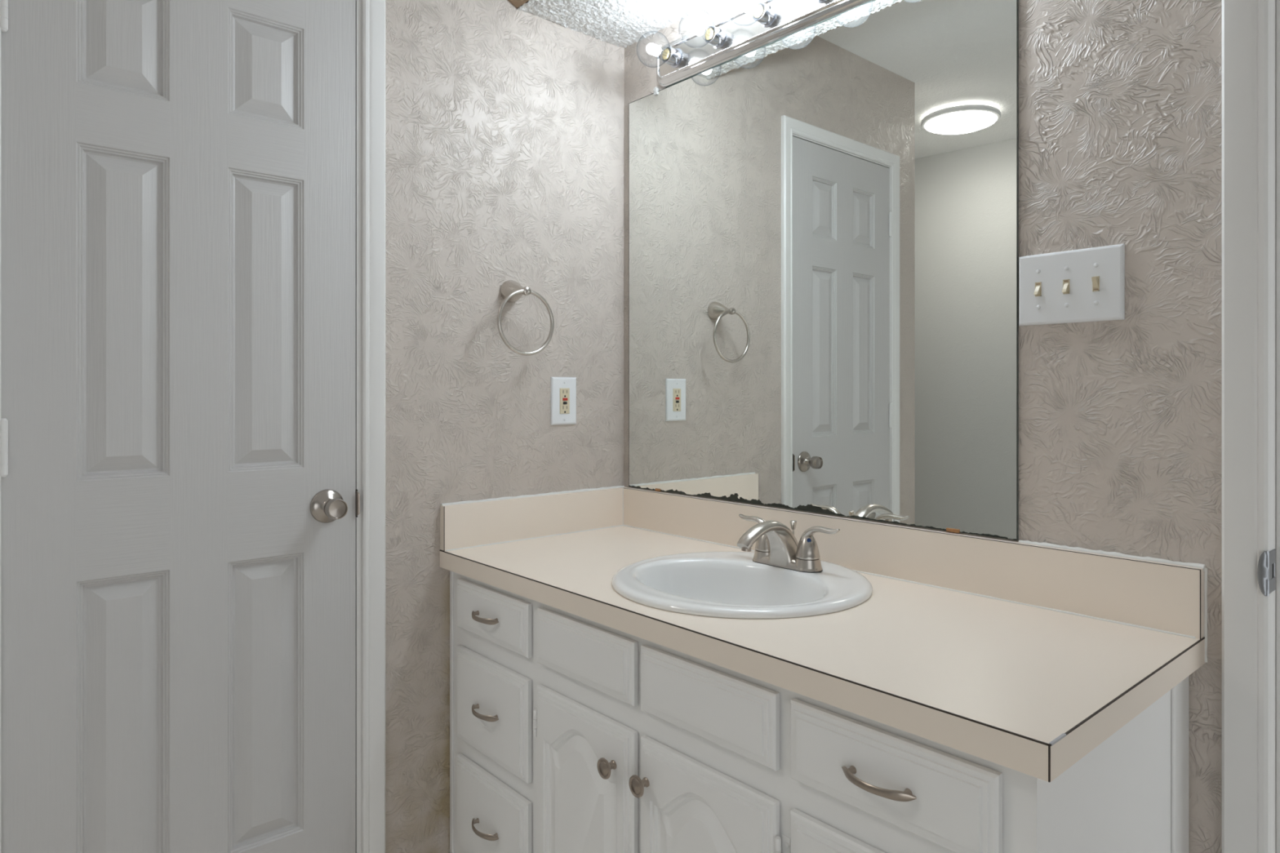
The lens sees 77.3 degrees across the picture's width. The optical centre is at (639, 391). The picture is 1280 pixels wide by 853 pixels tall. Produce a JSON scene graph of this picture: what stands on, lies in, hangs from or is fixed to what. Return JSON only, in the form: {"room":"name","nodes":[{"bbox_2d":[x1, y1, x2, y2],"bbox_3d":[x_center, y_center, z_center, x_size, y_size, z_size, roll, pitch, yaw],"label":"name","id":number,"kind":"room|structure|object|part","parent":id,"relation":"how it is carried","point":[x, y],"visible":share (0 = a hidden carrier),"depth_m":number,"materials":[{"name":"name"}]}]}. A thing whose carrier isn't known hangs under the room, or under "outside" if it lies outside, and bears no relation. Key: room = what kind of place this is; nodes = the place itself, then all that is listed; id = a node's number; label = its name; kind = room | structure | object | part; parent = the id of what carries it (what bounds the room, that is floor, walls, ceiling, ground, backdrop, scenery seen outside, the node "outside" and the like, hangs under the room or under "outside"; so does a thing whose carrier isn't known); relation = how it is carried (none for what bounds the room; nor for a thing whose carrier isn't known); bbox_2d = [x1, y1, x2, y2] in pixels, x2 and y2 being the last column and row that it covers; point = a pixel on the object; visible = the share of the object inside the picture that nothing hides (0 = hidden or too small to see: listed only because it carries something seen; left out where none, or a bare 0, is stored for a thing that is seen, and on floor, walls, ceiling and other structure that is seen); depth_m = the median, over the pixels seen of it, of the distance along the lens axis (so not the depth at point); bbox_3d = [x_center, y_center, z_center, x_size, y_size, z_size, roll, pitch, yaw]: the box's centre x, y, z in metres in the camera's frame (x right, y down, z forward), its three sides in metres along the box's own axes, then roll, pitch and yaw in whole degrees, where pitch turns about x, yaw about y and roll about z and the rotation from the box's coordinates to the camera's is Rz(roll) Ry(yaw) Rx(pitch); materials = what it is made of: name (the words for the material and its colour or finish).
{"room":"bathroom","nodes":[
{"label":"bathroom","id":0,"kind":"room"},
{"bbox_2d":[385,0,624,852],"bbox_3d":[-0.647,-0.018,1.720,1.502,2.394,0.115,0,0,-41],"label":"wall","id":1,"kind":"structure","parent":0,"point":[504,124],"depth_m":1.87,"materials":[{"name":"paint"}]},
{"bbox_2d":[0,0,355,852],"bbox_3d":[-0.811,0.160,1.481,0.588,2.009,0.098,0,0,-41],"label":"door","id":2,"kind":"structure","parent":1,"relation":"in","point":[178,420],"depth_m":1.47,"materials":[{"name":"grey paint"}]},
{"bbox_3d":[-0.613,0.236,1.611,0.043,0.043,0.034,0,0,-41],"label":"knob","id":3,"kind":"part","parent":2,"relation":"part of","materials":[{"name":"grey metal"}]},
{"bbox_2d":[355,489,359,517],"bbox_3d":[-0.603,0.236,1.694,0.004,0.058,0.042,0,0,-41],"label":"strike plate","id":4,"kind":"object","parent":1,"relation":"attached to","point":[357,495],"visible":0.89,"depth_m":1.68,"materials":[{"name":"silver metal"}]},
{"bbox_3d":[-0.606,0.236,1.696,0.002,0.058,0.034,0,0,-41],"label":"plate","id":5,"kind":"part","parent":4,"relation":"part of","materials":[{"name":"black plastic"}]},
{"bbox_2d":[355,0,361,852],"bbox_3d":[-0.856,0.164,1.536,0.608,2.030,0.116,0,0,-41],"label":"trim","id":6,"kind":"structure","parent":1,"relation":"attached to","point":[358,2],"depth_m":1.69,"materials":[{"name":"white paint"}]},
{"bbox_2d":[507,0,528,8],"bbox_3d":[0.130,-0.957,1.428,0.034,0.050,1.345,0,0,-41],"label":"trim","id":7,"kind":"structure","parent":1,"relation":"attached to","point":[517,3],"depth_m":1.93,"materials":[{"name":"brown wood"}]},
{"bbox_2d":[497,280,554,355],"bbox_3d":[-0.288,-0.176,1.902,0.156,0.185,0.085,0,0,-41],"label":"towel ring","id":8,"kind":"object","parent":1,"relation":"attached to","point":[511,291],"visible":1,"depth_m":1.89,"materials":[{"name":"silver metal"}]},
{"bbox_3d":[-0.288,-0.241,1.902,0.054,0.054,0.085,0,0,-41],"label":"post","id":9,"kind":"part","parent":8,"relation":"part of","materials":[{"name":"silver metal"}]},
{"bbox_2d":[550,377,576,425],"bbox_3d":[-0.192,0.024,2.033,0.078,0.121,0.009,0,0,-41],"label":"outlet","id":10,"kind":"object","parent":1,"relation":"attached to","point":[562,389],"visible":1,"depth_m":2.03,"materials":[{"name":"white plastic"}]},
{"bbox_2d":[560,388,569,413],"bbox_3d":[-0.193,0.024,2.034,0.032,0.066,0.008,0,0,-41],"label":"receptacle","id":11,"kind":"object","parent":10,"relation":"attached to","point":[564,393],"depth_m":2.03,"materials":[{"name":"beige plastic"}]},
{"bbox_2d":[517,0,719,48],"bbox_3d":[0.271,-1.070,1.551,0.340,0.289,1.345,0,0,-41],"label":"ceiling","id":12,"kind":"structure","parent":0,"point":[622,23],"depth_m":1.97,"materials":[{"name":"white paint"}]},
{"bbox_2d":[624,0,1222,852],"bbox_3d":[1.047,-0.018,1.007,0.115,2.394,3.415,0,0,-41],"label":"wall","id":13,"kind":"structure","parent":0,"point":[1120,101],"depth_m":1.25,"materials":[{"name":"beige paint"}]},
{"bbox_2d":[639,0,874,88],"bbox_3d":[0.246,-0.829,1.734,0.136,0.109,0.764,0,0,-41],"label":"vanity light","id":14,"kind":"object","parent":13,"relation":"attached to","point":[780,19],"depth_m":1.83,"materials":[{"name":"silver metal"}]},
{"bbox_3d":[0.038,-0.829,1.944,0.098,0.082,0.082,0,0,-41],"label":"light bulb","id":15,"kind":"part","parent":14,"relation":"part of","materials":[{"name":"glass"}]},
{"bbox_2d":[661,46,683,67],"bbox_3d":[0.078,-0.829,1.979,0.034,0.047,0.047,0,0,-41],"label":"socket","id":16,"kind":"object","parent":14,"relation":"attached to","point":[676,59],"depth_m":1.97,"materials":[{"name":"silver metal"}]},
{"bbox_3d":[0.135,-0.829,1.833,0.098,0.082,0.082,0,0,-41],"label":"light bulb","id":17,"kind":"part","parent":14,"relation":"part of","materials":[{"name":"glass"}]},
{"bbox_2d":[704,26,727,48],"bbox_3d":[0.175,-0.829,1.868,0.034,0.047,0.047,0,0,-41],"label":"socket","id":18,"kind":"object","parent":14,"relation":"attached to","point":[719,41],"depth_m":1.86,"materials":[{"name":"silver metal"}]},
{"bbox_3d":[0.232,-0.829,1.722,0.098,0.082,0.082,0,0,-41],"label":"light bulb","id":19,"kind":"part","parent":14,"relation":"part of","materials":[{"name":"glass"}]},
{"bbox_3d":[0.284,-0.829,1.768,0.001,0.061,0.716,0,0,-41],"label":"plate","id":20,"kind":"part","parent":14,"relation":"part of","materials":[{"name":"silver metal"}]},
{"bbox_2d":[752,2,777,27],"bbox_3d":[0.272,-0.829,1.757,0.034,0.047,0.047,0,0,-41],"label":"socket","id":21,"kind":"object","parent":14,"relation":"attached to","point":[769,18],"depth_m":1.75,"materials":[{"name":"silver metal"}]},
{"bbox_2d":[815,0,826,3],"bbox_3d":[0.369,-0.829,1.645,0.034,0.047,0.047,0,0,-41],"label":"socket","id":22,"kind":"object","parent":14,"relation":"attached to","point":[816,1],"depth_m":1.66,"materials":[{"name":"silver metal"}]},
{"bbox_2d":[628,0,1018,540],"bbox_3d":[0.308,-0.264,1.759,0.009,1.042,1.030,0,0,-41],"label":"mirror","id":23,"kind":"object","parent":13,"relation":"attached to","point":[824,216],"visible":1,"depth_m":1.64,"materials":[{"name":"clear glass"}]},
{"bbox_2d":[623,487,1204,639],"bbox_3d":[0.391,0.309,1.657,0.020,0.101,1.303,0,0,-41],"label":"backsplash","id":24,"kind":"structure","parent":13,"relation":"attached to","point":[1164,597],"depth_m":1.41,"materials":[{"name":"beige laminate"}]},
{"bbox_2d":[1018,244,1124,325],"bbox_3d":[0.698,-0.172,1.307,0.017,0.118,0.162,0,0,-41],"label":"switch plate","id":25,"kind":"object","parent":13,"relation":"attached to","point":[1087,284],"visible":1,"depth_m":1.30,"materials":[{"name":"white plastic"}]},
{"bbox_3d":[0.669,-0.171,1.344,0.003,0.024,0.010,0,0,-41],"label":"switch frame","id":26,"kind":"part","parent":25,"relation":"part of","materials":[{"name":"beige plastic"}]},
{"bbox_3d":[0.699,-0.171,1.311,0.003,0.024,0.010,0,0,-41],"label":"switch frame","id":27,"kind":"part","parent":25,"relation":"part of","materials":[{"name":"beige plastic"}]},
{"bbox_3d":[0.728,-0.171,1.277,0.003,0.024,0.010,0,0,-41],"label":"switch frame","id":28,"kind":"part","parent":25,"relation":"part of","materials":[{"name":"beige plastic"}]},
{"bbox_2d":[1222,0,1270,852],"bbox_3d":[1.114,0.130,0.830,0.016,2.098,0.846,0,0,-41],"label":"trim","id":29,"kind":"structure","parent":13,"relation":"attached to","point":[1246,24],"depth_m":1.12,"materials":[{"name":"white paint"}]},
{"bbox_2d":[1270,0,1279,852],"bbox_3d":[1.164,0.157,0.873,0.115,2.045,0.776,0,0,-41],"label":"door","id":30,"kind":"structure","parent":13,"relation":"attached to","point":[1274,4],"depth_m":1.13,"materials":[{"name":"white paint"}]},
{"bbox_2d":[1257,548,1275,595],"bbox_3d":[0.879,0.251,1.116,0.046,0.062,0.011,0,0,-28],"label":"strike plate","id":31,"kind":"object","parent":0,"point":[1266,569],"visible":1,"depth_m":1.11,"materials":[{"name":"grey metal"}]},
{"bbox_3d":[0.882,0.251,1.118,0.040,0.058,0.002,0,0,-41],"label":"plate","id":32,"kind":"part","parent":31,"relation":"part of","materials":[{"name":"grey metal"}]},
{"bbox_3d":[-0.271,1.219,0.644,6.050,0.080,4.840,0,0,-41],"label":"floor","id":33,"kind":"structure","parent":0,"visible":0},
{"bbox_2d":[449,570,1188,852],"bbox_3d":[0.173,0.788,1.492,0.562,0.782,1.304,0,0,-41],"label":"vanity cabinet","id":34,"kind":"object","parent":33,"relation":"on","point":[570,733],"visible":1,"depth_m":1.19,"materials":[{"name":"white paint"}]},
{"bbox_3d":[-0.329,0.910,1.660,0.027,0.012,0.103,0,0,-41],"label":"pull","id":35,"kind":"part","parent":34,"relation":"part of","materials":[{"name":"silver metal"}]},
{"bbox_3d":[-0.329,0.668,1.660,0.027,0.012,0.103,0,0,-41],"label":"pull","id":36,"kind":"part","parent":34,"relation":"part of","materials":[{"name":"silver metal"}]},
{"bbox_3d":[-0.329,0.470,1.660,0.027,0.012,0.103,0,0,-41],"label":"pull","id":37,"kind":"part","parent":34,"relation":"part of","materials":[{"name":"silver metal"}]},
{"bbox_3d":[-0.313,0.910,1.677,0.020,0.202,0.286,0,0,-41],"label":"drawer","id":38,"kind":"part","parent":34,"relation":"part of","materials":[{"name":"white paint"}]},
{"bbox_3d":[-0.313,0.669,1.677,0.020,0.202,0.286,0,0,-41],"label":"drawer","id":39,"kind":"part","parent":34,"relation":"part of","materials":[{"name":"white paint"}]},
{"bbox_3d":[-0.313,0.471,1.677,0.020,0.106,0.286,0,0,-41],"label":"drawer","id":40,"kind":"part","parent":34,"relation":"part of","materials":[{"name":"white paint"}]},
{"bbox_3d":[-0.103,0.471,1.437,0.020,0.106,0.286,0,0,-41],"label":"false drawer","id":41,"kind":"part","parent":34,"relation":"part of","materials":[{"name":"white paint"}]},
{"bbox_3d":[-0.103,0.790,1.437,0.020,0.444,0.286,0,0,-41],"label":"cabinet door","id":42,"kind":"part","parent":34,"relation":"part of","materials":[{"name":"white paint"}]},
{"bbox_3d":[-0.053,0.632,1.347,0.024,0.034,0.034,0,0,-41],"label":"knob","id":43,"kind":"part","parent":34,"relation":"part of","materials":[{"name":"silver metal"}]},
{"bbox_3d":[0.001,0.631,1.284,0.024,0.034,0.034,0,0,-41],"label":"knob","id":44,"kind":"part","parent":34,"relation":"part of","materials":[{"name":"silver metal"}]},
{"bbox_3d":[0.095,0.471,1.210,0.020,0.106,0.282,0,0,-41],"label":"false drawer","id":45,"kind":"part","parent":34,"relation":"part of","materials":[{"name":"white paint"}]},
{"bbox_3d":[0.095,0.790,1.210,0.020,0.444,0.282,0,0,-41],"label":"cabinet door","id":46,"kind":"part","parent":34,"relation":"part of","materials":[{"name":"white paint"}]},
{"bbox_2d":[439,485,1207,782],"bbox_3d":[0.188,0.325,1.492,0.548,0.145,1.330,0,0,-41],"label":"countertop","id":47,"kind":"structure","parent":34,"relation":"on","point":[1024,656],"depth_m":1.24,"materials":[{"name":"beige laminate"}]},
{"bbox_2d":[611,551,872,618],"bbox_3d":[0.187,0.422,1.501,0.480,0.154,0.480,0,0,-41],"label":"sink","id":48,"kind":"object","parent":47,"relation":"in","point":[720,584],"visible":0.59,"depth_m":1.54,"materials":[{"name":"white ceramic"}]},
{"bbox_2d":[737,514,839,573],"bbox_3d":[0.279,0.299,1.591,0.192,0.094,0.192,0,0,0],"label":"faucet","id":49,"kind":"object","parent":47,"relation":"on","point":[776,545],"visible":1,"depth_m":1.55,"materials":[{"name":"silver metal"}]},
{"bbox_3d":[0.240,0.280,1.651,0.021,0.043,0.090,0,0,-41],"label":"lever","id":50,"kind":"part","parent":49,"relation":"part of","materials":[{"name":"silver metal"}]},
{"bbox_3d":[0.258,0.299,1.630,0.047,0.049,0.047,0,0,-41],"label":"handle","id":51,"kind":"part","parent":49,"relation":"part of","materials":[{"name":"silver metal"}]},
{"bbox_3d":[0.281,0.306,1.582,0.082,0.077,0.064,0,0,-41],"label":"spout","id":52,"kind":"part","parent":49,"relation":"part of","materials":[{"name":"silver metal"}]},
{"bbox_3d":[0.291,0.336,1.591,0.056,0.017,0.160,0,0,-41],"label":"plate","id":53,"kind":"part","parent":49,"relation":"part of","materials":[{"name":"silver metal"}]},
{"bbox_3d":[0.308,0.296,1.606,0.013,0.074,0.013,0,0,-41],"label":"lift rod","id":54,"kind":"part","parent":49,"relation":"part of","materials":[{"name":"silver metal"}]},
{"bbox_3d":[0.325,0.299,1.553,0.047,0.049,0.047,0,0,-41],"label":"handle","id":55,"kind":"part","parent":49,"relation":"part of","materials":[{"name":"silver metal"}]},
{"bbox_3d":[0.343,0.280,1.532,0.021,0.043,0.090,0,0,-41],"label":"lever","id":56,"kind":"part","parent":49,"relation":"part of","materials":[{"name":"silver metal"}]},
{"bbox_3d":[0.297,0.790,0.978,0.020,0.444,0.284,0,0,-41],"label":"cabinet door","id":57,"kind":"part","parent":34,"relation":"part of","materials":[{"name":"white paint"}]},
{"bbox_3d":[0.281,0.472,0.961,0.027,0.012,0.103,0,0,-41],"label":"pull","id":58,"kind":"part","parent":34,"relation":"part of","materials":[{"name":"silver metal"}]},
{"bbox_3d":[0.297,0.471,0.978,0.020,0.106,0.284,0,0,-41],"label":"drawer","id":59,"kind":"part","parent":34,"relation":"part of","materials":[{"name":"white paint"}]}
]}

